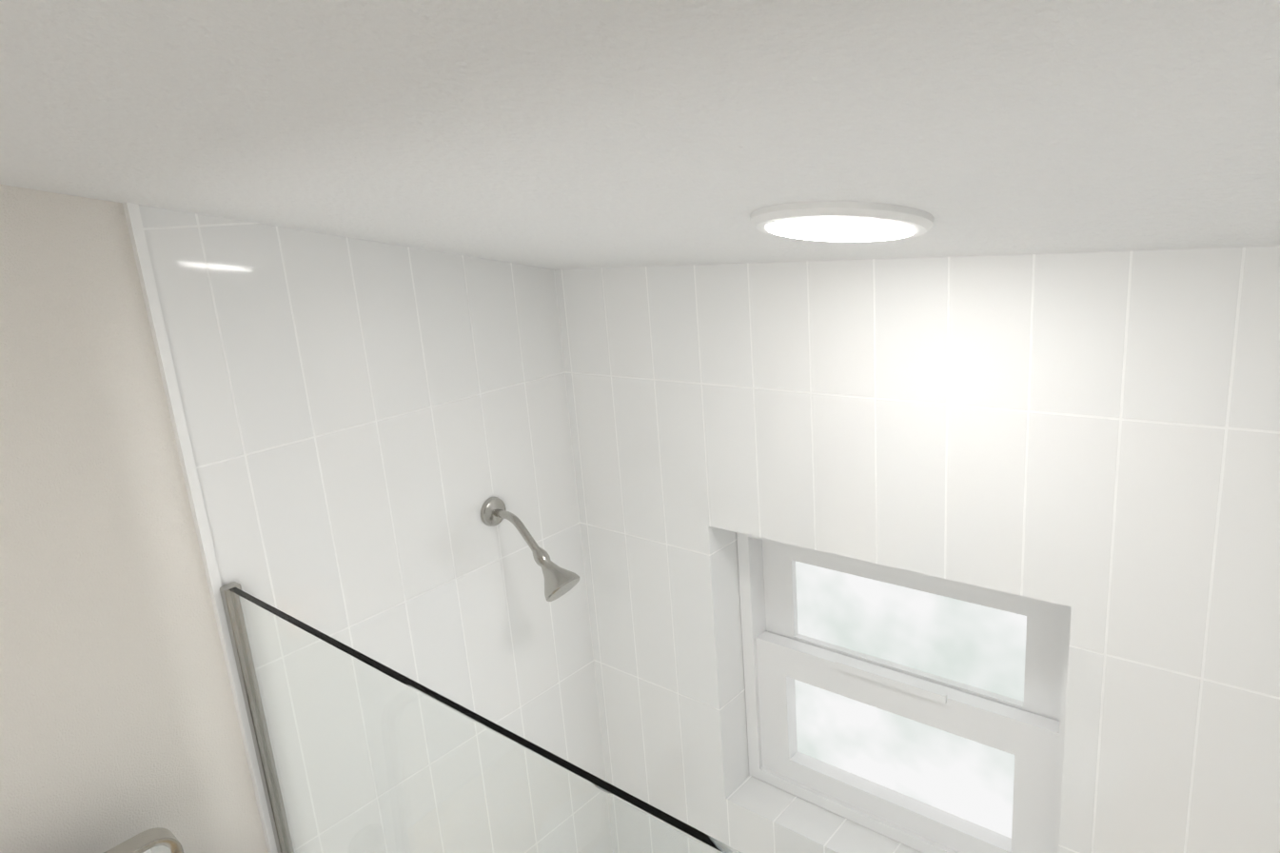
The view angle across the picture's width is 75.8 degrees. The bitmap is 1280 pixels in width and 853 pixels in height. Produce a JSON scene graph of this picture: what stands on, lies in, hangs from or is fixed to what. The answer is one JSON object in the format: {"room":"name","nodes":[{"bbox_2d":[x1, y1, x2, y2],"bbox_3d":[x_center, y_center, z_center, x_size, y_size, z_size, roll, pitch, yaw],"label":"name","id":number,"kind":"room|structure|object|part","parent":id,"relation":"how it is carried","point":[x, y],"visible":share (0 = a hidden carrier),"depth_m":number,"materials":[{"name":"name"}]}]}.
{"room":"bathroom","nodes":[
{"label":"bathroom","id":0,"kind":"room"},
{"bbox_2d":[0,184,268,852],"bbox_3d":[-0.934,0.792,0.979,0.120,3.100,3.200,8,19,40],"label":"wall","id":1,"kind":"structure","parent":0,"point":[119,722],"depth_m":1.06,"materials":[{"name":"white paint"}]},
{"bbox_2d":[103,827,183,852],"bbox_3d":[-0.780,0.840,0.996,0.102,0.592,0.578,14,22,39],"label":"mirror","id":2,"kind":"object","parent":1,"relation":"attached to","point":[159,839],"visible":1,"depth_m":1.03,"materials":[{"name":"silver metal"}]},
{"bbox_3d":[-0.752,0.846,0.973,0.016,0.570,0.458,14,22,39],"label":"glass","id":3,"kind":"part","parent":2,"relation":"part of","materials":[{"name":"glass"}]},
{"bbox_2d":[122,202,277,852],"bbox_3d":[-0.563,0.733,1.297,0.014,3.000,0.013,8,19,40],"label":"trim","id":4,"kind":"structure","parent":1,"relation":"attached to","point":[135,226],"depth_m":1.13,"materials":[{"name":"white"}]},
{"bbox_2d":[138,204,607,781],"bbox_3d":[-0.334,0.650,1.554,0.010,3.000,0.720,8,19,40],"label":"wall tiles","id":5,"kind":"structure","parent":1,"relation":"attached to","point":[373,425],"depth_m":1.37,"materials":[{"name":"white tile"}]},
{"bbox_2d":[480,496,579,601],"bbox_3d":[-0.196,0.223,1.485,0.200,0.168,0.072,8,19,40],"label":"shower head","id":6,"kind":"object","parent":5,"relation":"attached to","point":[560,581],"visible":1,"depth_m":1.47},
{"bbox_2d":[0,0,1279,269],"bbox_3d":[-0.416,-0.264,0.167,2.300,0.864,3.400,8,19,40],"label":"ceiling","id":7,"kind":"structure","parent":0,"point":[579,133],"depth_m":0.53,"materials":[{"name":"white paint"}]},
{"bbox_2d":[750,200,934,241],"bbox_3d":[0.207,-0.210,0.854,0.184,0.014,0.184,8,7,40],"label":"recessed light","id":8,"kind":"object","parent":7,"relation":"in","point":[836,221],"visible":1,"depth_m":0.80,"materials":[{"name":"white plastic"}]},
{"bbox_2d":[554,246,1279,852],"bbox_3d":[0.531,0.568,1.398,1.740,3.100,0.220,8,19,40],"label":"wall","id":9,"kind":"structure","parent":0,"point":[1092,439],"depth_m":1.14,"materials":[{"name":"tile"}]},
{"bbox_2d":[736,531,1071,852],"bbox_3d":[0.457,0.458,1.457,0.598,0.573,0.090,8,19,40],"label":"window","id":10,"kind":"structure","parent":9,"relation":"in","point":[922,713],"depth_m":1.45,"materials":[{"name":"white plastic"}]},
{"bbox_3d":[-0.198,2.421,0.842,2.100,0.100,3.200,8,19,40],"label":"floor","id":11,"kind":"structure","parent":0,"visible":0},
{"bbox_3d":[0.149,2.194,1.210,1.500,0.105,0.190,8,19,40],"label":"curb","id":12,"kind":"object","parent":11,"relation":"on","visible":0},
{"bbox_2d":[219,581,741,852],"bbox_3d":[-0.175,1.198,1.117,0.908,1.916,0.024,8,19,40],"label":"glass","id":13,"kind":"object","parent":12,"relation":"on","point":[356,751],"visible":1,"depth_m":0.94,"materials":[{"name":"clear glass"}]}
]}

